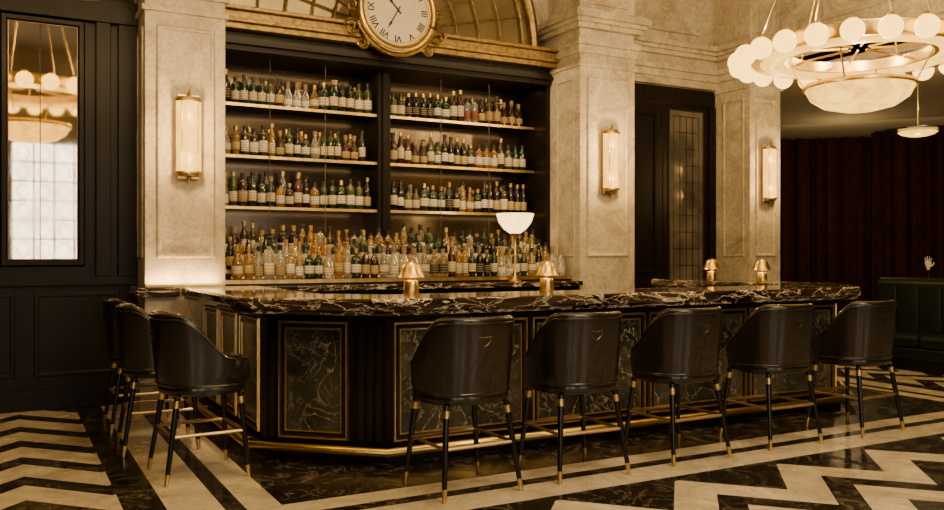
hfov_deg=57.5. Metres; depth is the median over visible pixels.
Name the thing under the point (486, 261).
liquor bottle
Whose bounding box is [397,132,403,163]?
liquor bottle
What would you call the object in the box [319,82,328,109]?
liquor bottle
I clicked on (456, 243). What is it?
liquor bottle
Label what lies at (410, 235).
liquor bottle
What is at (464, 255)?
liquor bottle
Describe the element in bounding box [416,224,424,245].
liquor bottle
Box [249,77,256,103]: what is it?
liquor bottle
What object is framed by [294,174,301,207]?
liquor bottle
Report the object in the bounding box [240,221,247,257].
liquor bottle
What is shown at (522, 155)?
liquor bottle
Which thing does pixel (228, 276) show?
display riser
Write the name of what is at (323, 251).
liquor bottle
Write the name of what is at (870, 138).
wall
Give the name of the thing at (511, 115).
liquor bottle
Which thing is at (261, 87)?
liquor bottle
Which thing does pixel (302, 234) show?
liquor bottle
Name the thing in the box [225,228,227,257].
liquor bottle
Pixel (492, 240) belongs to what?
liquor bottle
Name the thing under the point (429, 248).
liquor bottle
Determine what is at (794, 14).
trim
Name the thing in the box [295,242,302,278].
liquor bottle
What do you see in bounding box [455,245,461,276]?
liquor bottle
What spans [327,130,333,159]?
liquor bottle
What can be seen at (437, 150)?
liquor bottle
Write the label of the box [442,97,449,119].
liquor bottle
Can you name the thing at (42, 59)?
wall mirror
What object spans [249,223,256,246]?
liquor bottle
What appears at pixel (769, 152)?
wall sconce
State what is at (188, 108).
wall sconce
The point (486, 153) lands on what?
liquor bottle
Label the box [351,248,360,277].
liquor bottle
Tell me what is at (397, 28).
wall clock
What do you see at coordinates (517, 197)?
liquor bottle
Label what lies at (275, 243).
liquor bottle
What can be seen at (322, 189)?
liquor bottle
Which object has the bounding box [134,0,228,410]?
pillar
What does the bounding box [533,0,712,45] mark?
wall
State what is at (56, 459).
floor
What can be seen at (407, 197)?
liquor bottle
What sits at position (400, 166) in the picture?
shelf
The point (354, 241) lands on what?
liquor bottle
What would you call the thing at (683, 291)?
countertop
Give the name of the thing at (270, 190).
liquor bottle
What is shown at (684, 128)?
door
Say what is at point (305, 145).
liquor bottle
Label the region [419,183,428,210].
liquor bottle
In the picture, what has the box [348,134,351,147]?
liquor bottle
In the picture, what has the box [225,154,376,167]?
shelf
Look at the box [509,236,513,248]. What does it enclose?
liquor bottle
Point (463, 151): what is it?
liquor bottle
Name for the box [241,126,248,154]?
liquor bottle
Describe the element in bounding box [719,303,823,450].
bar stool
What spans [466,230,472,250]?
liquor bottle
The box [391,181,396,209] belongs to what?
liquor bottle
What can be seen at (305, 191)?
liquor bottle
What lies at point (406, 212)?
shelf
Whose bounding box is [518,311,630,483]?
bar stool
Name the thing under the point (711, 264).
table lamp
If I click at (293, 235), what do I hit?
liquor bottle
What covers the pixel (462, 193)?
liquor bottle
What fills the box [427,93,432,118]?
liquor bottle
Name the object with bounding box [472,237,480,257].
liquor bottle
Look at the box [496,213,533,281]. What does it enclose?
table lamp
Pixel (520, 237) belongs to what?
liquor bottle
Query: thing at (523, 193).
liquor bottle
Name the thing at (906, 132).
diffuser
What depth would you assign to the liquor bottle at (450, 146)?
10.68 m
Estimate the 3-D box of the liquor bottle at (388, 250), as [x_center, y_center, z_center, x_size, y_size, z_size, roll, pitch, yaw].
[-0.956,-0.004,9.740,0.094,0.306,0.094,0,0,-44]
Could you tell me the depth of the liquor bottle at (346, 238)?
9.82 m
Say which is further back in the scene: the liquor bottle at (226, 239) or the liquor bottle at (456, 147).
the liquor bottle at (456, 147)
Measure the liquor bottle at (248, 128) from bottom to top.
0.339 m
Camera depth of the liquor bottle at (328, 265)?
9.12 m
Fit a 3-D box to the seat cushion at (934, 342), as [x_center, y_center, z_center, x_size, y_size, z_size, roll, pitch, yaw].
[6.003,1.070,10.277,0.620,0.160,1.023,0,0,-29]
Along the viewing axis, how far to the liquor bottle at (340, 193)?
9.98 m
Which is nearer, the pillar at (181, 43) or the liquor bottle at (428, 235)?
the pillar at (181, 43)
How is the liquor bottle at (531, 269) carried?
on the display riser at (255, 282)
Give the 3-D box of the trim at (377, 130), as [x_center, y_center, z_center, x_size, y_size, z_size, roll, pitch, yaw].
[-1.132,-1.060,10.328,0.160,2.180,0.480,0,0,-29]
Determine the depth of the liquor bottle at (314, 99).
9.83 m
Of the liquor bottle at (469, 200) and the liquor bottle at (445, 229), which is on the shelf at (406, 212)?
the liquor bottle at (469, 200)
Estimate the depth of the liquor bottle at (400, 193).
10.35 m
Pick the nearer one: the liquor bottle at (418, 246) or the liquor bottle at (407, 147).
the liquor bottle at (418, 246)
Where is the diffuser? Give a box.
[898,129,937,136]
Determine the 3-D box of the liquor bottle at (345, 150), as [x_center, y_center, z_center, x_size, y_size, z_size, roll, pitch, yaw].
[-1.476,-1.247,10.046,0.101,0.303,0.101,0,0,23]
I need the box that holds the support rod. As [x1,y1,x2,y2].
[325,67,325,236]
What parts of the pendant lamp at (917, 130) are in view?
rod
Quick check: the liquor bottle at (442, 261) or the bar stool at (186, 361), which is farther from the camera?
the liquor bottle at (442, 261)
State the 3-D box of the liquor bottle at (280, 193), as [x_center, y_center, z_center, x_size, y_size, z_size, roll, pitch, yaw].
[-2.157,-0.680,9.674,0.102,0.288,0.102,0,0,39]
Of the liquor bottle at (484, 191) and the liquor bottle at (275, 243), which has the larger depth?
the liquor bottle at (484, 191)
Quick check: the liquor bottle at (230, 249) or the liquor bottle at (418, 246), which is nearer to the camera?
the liquor bottle at (230, 249)
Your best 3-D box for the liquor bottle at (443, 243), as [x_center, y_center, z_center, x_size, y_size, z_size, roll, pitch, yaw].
[-0.330,-0.053,10.080,0.088,0.406,0.088,0,0,-35]
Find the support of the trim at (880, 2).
attached to the wall at (674, 14)
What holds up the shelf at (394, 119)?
attached to the wall niche
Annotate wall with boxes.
[0,0,136,392]
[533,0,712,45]
[634,52,716,107]
[870,138,871,300]
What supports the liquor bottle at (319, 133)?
on the shelf at (229, 157)
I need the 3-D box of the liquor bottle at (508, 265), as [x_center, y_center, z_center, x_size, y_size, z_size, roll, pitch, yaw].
[0.438,0.110,10.227,0.098,0.278,0.098,0,0,-28]
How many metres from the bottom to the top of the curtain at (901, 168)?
3.910 m
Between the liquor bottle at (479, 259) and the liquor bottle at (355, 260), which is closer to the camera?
the liquor bottle at (355, 260)
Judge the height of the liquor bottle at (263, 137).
0.348 m
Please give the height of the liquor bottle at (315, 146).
0.323 m
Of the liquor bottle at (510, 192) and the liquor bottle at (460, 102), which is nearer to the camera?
the liquor bottle at (460, 102)
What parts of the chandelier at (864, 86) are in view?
opal globe, opal globe, opal globe, opal globe, opal globe, opal globe, suspension rod, opal globe, opal globe, opal globe, suspension rod, suspension rod, opal globe, arm, arm, opal globe, arm, arm, arm, opal globe, suspension rod, arm, opal globe, opal globe, suspension rod, opal globe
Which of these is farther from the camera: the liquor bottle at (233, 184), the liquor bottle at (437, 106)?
the liquor bottle at (437, 106)
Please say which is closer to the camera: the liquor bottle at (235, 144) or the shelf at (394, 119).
the liquor bottle at (235, 144)
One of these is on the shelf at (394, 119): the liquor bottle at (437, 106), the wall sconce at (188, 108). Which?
the liquor bottle at (437, 106)
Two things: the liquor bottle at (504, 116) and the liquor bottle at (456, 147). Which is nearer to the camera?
the liquor bottle at (456, 147)
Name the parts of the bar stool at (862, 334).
leg, seat, leg, seat, backrest, leg, leg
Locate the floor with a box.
[0,365,943,509]
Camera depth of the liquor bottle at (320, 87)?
10.04 m
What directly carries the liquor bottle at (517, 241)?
on the display riser at (228, 276)
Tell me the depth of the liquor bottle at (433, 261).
9.71 m
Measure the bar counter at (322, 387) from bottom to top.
1.035 m
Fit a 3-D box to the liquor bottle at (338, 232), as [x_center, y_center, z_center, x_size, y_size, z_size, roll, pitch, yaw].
[-1.518,-0.123,9.787,0.101,0.304,0.101,0,0,-40]
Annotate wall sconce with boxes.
[175,89,201,183]
[602,125,619,196]
[762,140,776,206]
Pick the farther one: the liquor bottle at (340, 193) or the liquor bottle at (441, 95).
the liquor bottle at (441, 95)
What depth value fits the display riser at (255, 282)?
9.29 m
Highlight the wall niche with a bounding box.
[225,64,517,243]
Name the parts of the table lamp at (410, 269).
lamp shade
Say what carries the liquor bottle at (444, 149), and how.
on the shelf at (400, 166)
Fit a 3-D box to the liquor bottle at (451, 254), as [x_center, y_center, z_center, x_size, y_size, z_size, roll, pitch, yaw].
[-0.234,0.055,9.856,0.092,0.390,0.092,0,0,-34]
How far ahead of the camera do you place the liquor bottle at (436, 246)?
10.00 m
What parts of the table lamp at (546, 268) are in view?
lamp shade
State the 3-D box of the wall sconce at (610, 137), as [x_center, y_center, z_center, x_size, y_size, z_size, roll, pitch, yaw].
[1.715,-1.150,10.517,0.248,0.910,0.127,0,0,-29]
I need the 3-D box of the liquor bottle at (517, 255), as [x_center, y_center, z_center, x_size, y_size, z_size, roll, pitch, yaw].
[0.525,0.087,10.282,0.095,0.325,0.095,0,0,14]
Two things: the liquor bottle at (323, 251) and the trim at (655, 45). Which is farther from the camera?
the trim at (655, 45)
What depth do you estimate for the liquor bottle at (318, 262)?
9.07 m
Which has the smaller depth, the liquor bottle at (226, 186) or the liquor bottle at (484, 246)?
the liquor bottle at (226, 186)
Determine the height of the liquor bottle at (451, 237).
0.370 m
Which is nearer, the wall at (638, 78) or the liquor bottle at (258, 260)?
the liquor bottle at (258, 260)
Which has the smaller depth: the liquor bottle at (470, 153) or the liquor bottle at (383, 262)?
the liquor bottle at (383, 262)
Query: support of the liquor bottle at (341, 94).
on the shelf at (229, 106)
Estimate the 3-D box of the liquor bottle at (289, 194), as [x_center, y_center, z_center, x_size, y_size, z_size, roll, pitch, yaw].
[-2.065,-0.673,9.726,0.099,0.275,0.099,0,0,-19]
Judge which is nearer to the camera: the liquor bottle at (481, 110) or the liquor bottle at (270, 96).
the liquor bottle at (270, 96)
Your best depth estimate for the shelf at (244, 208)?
9.80 m
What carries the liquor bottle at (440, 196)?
on the shelf at (406, 212)
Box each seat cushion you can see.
[894,329,942,347]
[920,334,943,350]
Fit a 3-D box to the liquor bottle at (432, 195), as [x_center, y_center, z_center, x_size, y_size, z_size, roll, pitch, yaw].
[-0.483,-0.696,10.586,0.112,0.320,0.112,0,0,8]
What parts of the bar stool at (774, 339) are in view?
leg, seat, seat, leg, backrest, leg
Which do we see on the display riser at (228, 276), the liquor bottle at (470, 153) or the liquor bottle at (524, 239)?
the liquor bottle at (524, 239)
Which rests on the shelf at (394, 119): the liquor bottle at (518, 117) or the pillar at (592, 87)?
the liquor bottle at (518, 117)
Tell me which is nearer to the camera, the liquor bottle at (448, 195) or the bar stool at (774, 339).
the bar stool at (774, 339)
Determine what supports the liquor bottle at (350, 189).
on the shelf at (244, 208)
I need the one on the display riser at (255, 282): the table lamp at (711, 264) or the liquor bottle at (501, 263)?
the liquor bottle at (501, 263)
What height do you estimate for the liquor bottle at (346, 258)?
0.388 m
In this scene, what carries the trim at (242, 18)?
attached to the trim at (246, 49)
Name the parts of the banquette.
backrest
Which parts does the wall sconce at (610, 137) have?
lamp shade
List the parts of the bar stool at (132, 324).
leg, leg, backrest, seat, leg, leg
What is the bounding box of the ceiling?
[780,42,943,139]
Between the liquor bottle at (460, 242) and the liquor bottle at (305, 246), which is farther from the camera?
the liquor bottle at (460, 242)
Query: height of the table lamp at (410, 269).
0.262 m
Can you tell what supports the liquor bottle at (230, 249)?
on the display riser at (228, 276)
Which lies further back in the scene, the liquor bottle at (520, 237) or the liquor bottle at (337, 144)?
the liquor bottle at (520, 237)
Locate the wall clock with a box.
[343,0,447,56]
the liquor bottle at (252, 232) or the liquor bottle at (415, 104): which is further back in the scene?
the liquor bottle at (415, 104)
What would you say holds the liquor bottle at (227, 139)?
on the shelf at (229, 157)
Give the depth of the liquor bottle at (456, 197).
10.72 m
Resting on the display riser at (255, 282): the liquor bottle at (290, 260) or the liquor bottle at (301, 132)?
the liquor bottle at (290, 260)
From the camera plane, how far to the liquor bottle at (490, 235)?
10.72 m
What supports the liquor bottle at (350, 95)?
on the shelf at (229, 106)
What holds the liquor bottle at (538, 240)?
on the display riser at (228, 276)
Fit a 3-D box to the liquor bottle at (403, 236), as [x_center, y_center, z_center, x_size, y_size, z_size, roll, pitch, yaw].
[-0.807,-0.175,10.174,0.082,0.408,0.082,0,0,20]
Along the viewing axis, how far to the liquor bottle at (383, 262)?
9.42 m
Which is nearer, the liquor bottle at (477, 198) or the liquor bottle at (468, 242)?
the liquor bottle at (468, 242)
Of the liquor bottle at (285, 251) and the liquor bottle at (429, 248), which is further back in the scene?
the liquor bottle at (429, 248)
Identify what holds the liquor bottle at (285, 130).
on the shelf at (229, 157)
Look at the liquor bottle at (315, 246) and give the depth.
9.29 m
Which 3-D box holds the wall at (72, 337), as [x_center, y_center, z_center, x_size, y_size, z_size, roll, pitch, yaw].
[-6.648,-0.700,7.138,7.160,4.300,0.900,0,0,-29]
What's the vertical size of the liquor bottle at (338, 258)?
0.375 m
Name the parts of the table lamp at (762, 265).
lamp shade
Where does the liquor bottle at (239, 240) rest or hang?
on the display riser at (228, 276)
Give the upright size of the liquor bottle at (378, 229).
0.346 m
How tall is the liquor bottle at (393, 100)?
0.282 m
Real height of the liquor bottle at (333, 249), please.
0.326 m
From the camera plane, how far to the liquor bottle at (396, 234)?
10.11 m
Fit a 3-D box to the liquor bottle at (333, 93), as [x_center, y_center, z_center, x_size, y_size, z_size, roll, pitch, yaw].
[-1.605,-1.843,9.973,0.108,0.366,0.108,0,0,-11]
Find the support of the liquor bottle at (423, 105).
on the shelf at (394, 119)
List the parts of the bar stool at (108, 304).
leg, seat, backrest, leg, leg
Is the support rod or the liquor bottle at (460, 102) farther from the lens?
the liquor bottle at (460, 102)
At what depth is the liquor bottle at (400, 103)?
10.35 m
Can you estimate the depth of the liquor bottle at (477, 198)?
10.85 m
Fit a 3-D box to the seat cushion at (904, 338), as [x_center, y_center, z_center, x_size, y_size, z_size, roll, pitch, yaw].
[5.508,1.070,11.184,0.620,0.160,1.023,0,0,-29]
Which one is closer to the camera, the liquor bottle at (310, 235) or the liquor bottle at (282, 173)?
the liquor bottle at (310, 235)
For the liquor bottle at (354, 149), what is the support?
on the shelf at (229, 157)
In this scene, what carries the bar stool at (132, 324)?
on the floor
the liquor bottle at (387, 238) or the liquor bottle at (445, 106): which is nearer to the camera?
the liquor bottle at (387, 238)
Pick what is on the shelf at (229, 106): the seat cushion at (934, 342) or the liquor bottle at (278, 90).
the liquor bottle at (278, 90)
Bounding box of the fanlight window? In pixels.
[229,0,538,45]
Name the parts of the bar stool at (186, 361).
leg, leg, backrest, seat, leg, seat, leg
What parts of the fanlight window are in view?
arch moulding, arch moulding, arch moulding, arch moulding, arch moulding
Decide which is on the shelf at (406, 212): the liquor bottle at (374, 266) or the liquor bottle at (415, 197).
the liquor bottle at (415, 197)
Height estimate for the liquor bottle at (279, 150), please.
0.302 m
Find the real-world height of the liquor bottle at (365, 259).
0.348 m
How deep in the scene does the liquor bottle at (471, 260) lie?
9.96 m
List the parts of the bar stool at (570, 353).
leg, leg, seat, backrest, leg, leg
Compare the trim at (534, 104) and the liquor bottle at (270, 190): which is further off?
the trim at (534, 104)
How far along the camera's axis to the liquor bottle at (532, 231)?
11.00 m
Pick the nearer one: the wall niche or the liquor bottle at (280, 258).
the liquor bottle at (280, 258)
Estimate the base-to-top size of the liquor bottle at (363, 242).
0.424 m
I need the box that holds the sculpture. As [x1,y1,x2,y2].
[925,256,934,277]
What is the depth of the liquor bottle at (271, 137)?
9.60 m
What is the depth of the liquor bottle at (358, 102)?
10.08 m
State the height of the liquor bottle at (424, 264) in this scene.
0.352 m
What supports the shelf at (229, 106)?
attached to the wall niche
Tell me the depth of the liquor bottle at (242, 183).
9.44 m
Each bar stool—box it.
[102,298,179,433]
[114,303,200,456]
[147,310,250,487]
[403,315,522,503]
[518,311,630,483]
[625,306,731,466]
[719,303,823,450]
[805,300,904,437]
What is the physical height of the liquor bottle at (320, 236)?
0.346 m
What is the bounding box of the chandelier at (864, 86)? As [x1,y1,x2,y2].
[728,0,943,112]
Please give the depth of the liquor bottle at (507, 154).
11.06 m
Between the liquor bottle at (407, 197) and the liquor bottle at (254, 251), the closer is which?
the liquor bottle at (254, 251)
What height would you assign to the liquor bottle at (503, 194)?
0.362 m
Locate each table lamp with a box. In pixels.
[398,260,423,294]
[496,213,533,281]
[535,260,558,290]
[703,258,719,279]
[752,259,770,281]
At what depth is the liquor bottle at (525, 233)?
10.97 m
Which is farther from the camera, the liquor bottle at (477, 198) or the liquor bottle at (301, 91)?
the liquor bottle at (477, 198)
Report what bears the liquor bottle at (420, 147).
on the shelf at (400, 166)
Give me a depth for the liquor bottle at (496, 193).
10.99 m
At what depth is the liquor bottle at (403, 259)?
9.54 m
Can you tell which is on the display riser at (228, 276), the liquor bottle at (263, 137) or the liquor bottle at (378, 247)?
the liquor bottle at (378, 247)
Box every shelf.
[225,102,376,120]
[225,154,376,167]
[225,206,376,212]
[391,115,533,132]
[391,163,533,175]
[391,210,496,216]
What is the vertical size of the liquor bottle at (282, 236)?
0.358 m
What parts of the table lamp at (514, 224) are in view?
lamp shade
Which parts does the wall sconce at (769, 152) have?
lamp shade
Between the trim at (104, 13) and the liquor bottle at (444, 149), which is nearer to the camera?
the trim at (104, 13)
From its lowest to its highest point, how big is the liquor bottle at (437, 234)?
0.301 m
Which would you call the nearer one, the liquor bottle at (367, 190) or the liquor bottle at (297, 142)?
the liquor bottle at (297, 142)
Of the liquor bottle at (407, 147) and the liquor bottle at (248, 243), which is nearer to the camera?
the liquor bottle at (248, 243)
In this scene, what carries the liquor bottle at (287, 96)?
on the shelf at (229, 106)
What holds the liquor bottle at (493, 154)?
on the shelf at (400, 166)
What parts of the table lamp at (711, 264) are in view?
lamp shade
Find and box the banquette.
[875,278,943,374]
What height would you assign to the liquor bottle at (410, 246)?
0.336 m
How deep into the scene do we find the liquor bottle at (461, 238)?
10.51 m
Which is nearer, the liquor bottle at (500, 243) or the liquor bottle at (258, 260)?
the liquor bottle at (258, 260)
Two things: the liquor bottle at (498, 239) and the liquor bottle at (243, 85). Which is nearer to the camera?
the liquor bottle at (243, 85)
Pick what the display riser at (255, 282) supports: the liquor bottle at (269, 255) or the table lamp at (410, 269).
the liquor bottle at (269, 255)
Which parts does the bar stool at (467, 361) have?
leg, leg, seat, backrest, leg, leg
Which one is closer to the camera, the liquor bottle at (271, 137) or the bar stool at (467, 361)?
the bar stool at (467, 361)
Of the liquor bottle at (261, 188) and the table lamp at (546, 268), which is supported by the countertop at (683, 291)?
the table lamp at (546, 268)
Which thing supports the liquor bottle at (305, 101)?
on the shelf at (229, 106)
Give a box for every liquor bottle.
[225,69,230,101]
[225,127,230,153]
[225,172,227,205]
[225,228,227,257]
[226,237,233,269]
[229,171,236,205]
[231,77,238,102]
[231,126,239,153]
[231,246,242,279]
[232,227,236,255]
[236,238,243,268]
[238,173,247,205]
[240,75,247,102]
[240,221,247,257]
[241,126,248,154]
[244,246,253,279]
[245,234,251,255]
[247,127,250,154]
[248,172,256,205]
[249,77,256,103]
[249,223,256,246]
[250,128,257,155]
[252,238,259,258]
[254,246,262,278]
[257,178,265,206]
[258,78,265,104]
[259,125,267,155]
[259,230,263,255]
[262,234,267,268]
[263,172,268,206]
[264,240,274,278]
[266,79,274,105]
[266,176,274,206]
[268,123,274,155]
[268,229,274,242]
[271,235,279,256]
[275,78,282,105]
[275,131,283,156]
[275,245,284,278]
[276,182,284,206]
[278,225,287,251]
[280,171,285,191]
[281,80,285,105]
[282,129,286,156]
[282,240,287,268]
[284,81,291,106]
[285,128,292,156]
[285,183,293,206]
[286,249,294,278]
[288,226,298,250]
[292,239,297,260]
[293,82,300,107]
[294,127,300,157]
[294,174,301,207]
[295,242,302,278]
[298,82,303,96]
[299,131,303,141]
[299,224,305,244]
[301,84,309,108]
[301,134,309,157]
[301,237,309,268]
[302,177,309,207]
[304,250,313,278]
[307,226,312,247]
[310,85,318,108]
[310,131,319,158]
[310,182,318,207]
[310,234,319,260]
[314,251,322,278]
[316,82,321,108]
[317,132,320,158]
[317,227,324,251]
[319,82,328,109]
[319,181,327,207]
[320,131,326,158]
[320,238,326,262]
[323,247,333,278]
[325,226,333,247]
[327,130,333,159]
[328,180,335,208]
[329,80,337,110]
[331,239,337,262]
[334,130,340,159]
[334,243,342,277]
[336,180,345,208]
[337,231,342,251]
[338,84,345,111]
[341,135,349,160]
[343,229,349,251]
[343,242,350,277]
[346,86,353,111]
[346,179,354,208]
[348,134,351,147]
[350,136,357,160]
[350,231,357,245]
[350,239,358,257]
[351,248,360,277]
[354,84,362,112]
[355,181,363,208]
[358,229,365,245]
[359,131,365,161]
[359,230,366,257]
[361,246,369,277]
[363,84,371,113]
[364,177,370,208]
[367,233,373,245]
[367,236,373,257]
[370,248,378,277]
[374,228,383,247]
[375,237,381,264]
[379,246,388,277]
[384,230,392,247]
[386,241,390,262]
[388,244,398,277]
[391,93,396,115]
[391,132,396,162]
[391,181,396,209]
[393,233,400,248]
[393,237,398,259]
[397,93,404,116]
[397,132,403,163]
[397,180,403,209]
[399,240,403,260]
[399,246,407,277]
[400,223,406,245]
[404,134,410,163]
[404,188,411,210]
[405,93,411,116]
[406,239,414,260]
[407,227,415,245]
[411,140,418,163]
[411,248,418,263]
[412,92,418,117]
[412,188,419,210]
[415,235,421,261]
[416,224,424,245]
[419,140,426,152]
[419,141,426,164]
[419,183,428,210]
[419,246,429,276]
[420,94,426,117]
[425,227,432,246]
[426,239,431,258]
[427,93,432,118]
[427,133,433,164]
[429,185,436,210]
[429,250,437,276]
[432,236,440,258]
[433,94,441,119]
[433,233,441,245]
[434,142,440,165]
[437,186,444,211]
[438,249,446,276]
[440,94,443,103]
[441,135,447,165]
[441,233,447,261]
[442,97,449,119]
[444,228,449,252]
[445,182,452,211]
[448,137,453,165]
[448,236,456,256]
[448,243,455,276]
[450,91,456,120]
[450,233,458,249]
[452,188,459,211]
[454,138,459,166]
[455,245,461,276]
[457,90,463,121]
[458,231,465,244]
[459,181,465,211]
[459,241,462,255]
[460,139,466,166]
[462,245,467,276]
[464,98,470,121]
[466,188,473,211]
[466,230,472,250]
[467,144,474,167]
[467,241,470,257]
[468,248,475,276]
[471,97,477,122]
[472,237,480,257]
[474,189,481,211]
[475,144,482,167]
[476,247,483,275]
[478,99,484,122]
[480,228,487,244]
[481,182,487,212]
[481,238,488,258]
[482,143,489,167]
[483,250,490,275]
[485,97,492,123]
[487,182,492,212]
[488,234,495,247]
[489,239,496,257]
[490,145,497,168]
[490,248,496,275]
[493,96,500,124]
[493,182,499,212]
[495,230,500,251]
[497,138,503,168]
[497,242,504,261]
[497,249,504,275]
[500,185,507,212]
[501,102,507,124]
[501,235,506,251]
[504,145,511,169]
[504,241,513,262]
[505,253,512,275]
[508,101,514,125]
[508,183,513,212]
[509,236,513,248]
[512,146,518,169]
[512,249,519,275]
[513,240,521,257]
[514,185,520,212]
[515,104,521,125]
[516,233,522,248]
[519,146,525,169]
[520,185,526,212]
[520,249,527,275]
[523,238,527,261]
[524,232,529,248]
[527,248,535,275]
[528,235,534,258]
[529,230,535,247]
[535,239,541,254]
[535,245,541,275]
[542,246,547,260]
[549,246,556,269]
[557,248,564,274]
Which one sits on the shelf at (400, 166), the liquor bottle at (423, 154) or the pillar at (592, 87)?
the liquor bottle at (423, 154)
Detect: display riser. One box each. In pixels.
[225,268,527,279]
[225,275,571,285]
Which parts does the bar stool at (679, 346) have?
leg, seat, leg, seat, backrest, leg, leg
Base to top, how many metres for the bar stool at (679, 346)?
1.082 m
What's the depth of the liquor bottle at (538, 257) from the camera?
10.40 m
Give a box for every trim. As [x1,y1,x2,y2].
[0,0,136,413]
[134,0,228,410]
[225,3,558,69]
[225,30,552,94]
[364,72,390,240]
[518,86,549,255]
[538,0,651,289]
[634,35,718,82]
[634,82,715,270]
[647,0,895,36]
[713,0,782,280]
[780,0,943,80]
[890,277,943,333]
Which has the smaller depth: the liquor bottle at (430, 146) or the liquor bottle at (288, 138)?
the liquor bottle at (288, 138)
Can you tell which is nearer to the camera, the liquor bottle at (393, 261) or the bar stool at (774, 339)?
the bar stool at (774, 339)
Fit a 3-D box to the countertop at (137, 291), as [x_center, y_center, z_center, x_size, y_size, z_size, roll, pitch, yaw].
[-3.048,0.345,8.242,0.378,0.090,0.590,0,0,-29]
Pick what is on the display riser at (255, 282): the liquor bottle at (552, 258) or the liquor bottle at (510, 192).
the liquor bottle at (552, 258)
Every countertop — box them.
[129,286,179,296]
[182,278,860,315]
[262,280,582,293]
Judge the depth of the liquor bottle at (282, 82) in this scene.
9.83 m
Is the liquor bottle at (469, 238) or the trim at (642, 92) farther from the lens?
the trim at (642, 92)
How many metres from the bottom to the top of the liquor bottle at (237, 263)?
0.344 m
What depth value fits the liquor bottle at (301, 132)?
9.95 m
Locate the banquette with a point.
(920, 307)
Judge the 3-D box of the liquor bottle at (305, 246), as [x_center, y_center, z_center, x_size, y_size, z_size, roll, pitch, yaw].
[-1.797,-0.025,9.275,0.104,0.348,0.104,0,0,33]
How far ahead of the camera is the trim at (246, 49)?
9.91 m
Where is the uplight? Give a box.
[145,284,221,287]
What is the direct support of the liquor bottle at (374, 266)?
on the display riser at (255, 282)
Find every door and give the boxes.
[634,100,661,288]
[662,104,707,278]
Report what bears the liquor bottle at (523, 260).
on the display riser at (255, 282)
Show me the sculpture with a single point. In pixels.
(928, 264)
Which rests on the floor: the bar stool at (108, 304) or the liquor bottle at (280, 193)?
the bar stool at (108, 304)
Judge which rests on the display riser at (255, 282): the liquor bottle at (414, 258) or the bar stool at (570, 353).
the liquor bottle at (414, 258)
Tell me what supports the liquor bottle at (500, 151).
on the shelf at (400, 166)
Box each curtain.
[780,138,812,281]
[813,136,870,313]
[872,137,930,300]
[931,136,943,277]
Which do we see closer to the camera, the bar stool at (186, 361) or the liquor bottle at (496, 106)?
the bar stool at (186, 361)
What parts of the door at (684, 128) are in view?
glass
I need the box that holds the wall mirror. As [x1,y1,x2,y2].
[0,12,84,266]
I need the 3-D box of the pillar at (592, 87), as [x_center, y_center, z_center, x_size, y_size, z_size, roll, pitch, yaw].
[1.374,-1.700,11.142,1.140,6.300,1.550,0,0,-29]
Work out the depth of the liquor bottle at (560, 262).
10.54 m
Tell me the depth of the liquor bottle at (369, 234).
9.95 m
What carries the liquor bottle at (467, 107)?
on the shelf at (394, 119)
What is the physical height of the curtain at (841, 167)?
3.910 m
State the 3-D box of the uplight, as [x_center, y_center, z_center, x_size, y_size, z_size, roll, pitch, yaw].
[-2.714,0.287,8.111,0.700,0.025,0.040,0,0,-29]
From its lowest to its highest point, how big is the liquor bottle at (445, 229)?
0.362 m
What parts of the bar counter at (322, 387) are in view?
panel moulding, panel frame, marble panel, panel moulding, panel frame, marble panel, panel moulding, panel frame, marble panel, panel frame, panel moulding, marble panel, marble panel, panel moulding, panel frame, foot rail, moulding, panel moulding, panel frame, marble panel, panel moulding, panel frame, marble panel, marble panel, panel frame, panel moulding, panel frame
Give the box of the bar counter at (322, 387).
[188,300,855,463]
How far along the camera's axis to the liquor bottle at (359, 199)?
10.08 m
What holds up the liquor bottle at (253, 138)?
on the shelf at (229, 157)
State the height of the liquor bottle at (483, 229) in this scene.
0.359 m
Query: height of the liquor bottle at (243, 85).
0.325 m
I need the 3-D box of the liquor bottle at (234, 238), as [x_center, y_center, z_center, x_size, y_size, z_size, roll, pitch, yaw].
[-2.553,-0.137,9.225,0.114,0.332,0.114,0,0,-42]
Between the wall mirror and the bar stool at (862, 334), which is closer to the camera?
the bar stool at (862, 334)
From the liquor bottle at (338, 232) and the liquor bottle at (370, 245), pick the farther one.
the liquor bottle at (338, 232)
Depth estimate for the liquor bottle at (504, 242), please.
10.80 m
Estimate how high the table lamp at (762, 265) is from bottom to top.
0.262 m
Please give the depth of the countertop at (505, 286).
9.42 m
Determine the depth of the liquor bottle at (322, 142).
9.89 m
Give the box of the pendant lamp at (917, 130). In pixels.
[871,86,943,138]
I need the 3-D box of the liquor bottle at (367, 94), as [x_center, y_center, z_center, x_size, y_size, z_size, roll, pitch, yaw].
[-1.236,-1.843,10.182,0.106,0.366,0.106,0,0,7]
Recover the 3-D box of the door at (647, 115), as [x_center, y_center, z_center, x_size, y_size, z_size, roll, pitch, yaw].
[2.247,-0.320,11.661,0.850,3.540,0.065,0,0,-29]
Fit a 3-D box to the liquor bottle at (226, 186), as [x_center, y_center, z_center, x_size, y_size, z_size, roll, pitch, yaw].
[-2.698,-0.720,9.380,0.081,0.369,0.081,0,0,-28]
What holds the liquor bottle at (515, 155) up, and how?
on the shelf at (400, 166)
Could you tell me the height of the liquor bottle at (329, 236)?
0.355 m
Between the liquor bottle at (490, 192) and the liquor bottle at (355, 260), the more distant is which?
the liquor bottle at (490, 192)
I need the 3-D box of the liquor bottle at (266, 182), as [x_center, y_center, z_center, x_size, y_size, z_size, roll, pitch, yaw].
[-2.336,-0.737,9.768,0.094,0.403,0.094,0,0,21]
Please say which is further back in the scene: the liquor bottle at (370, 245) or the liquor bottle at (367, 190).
the liquor bottle at (367, 190)

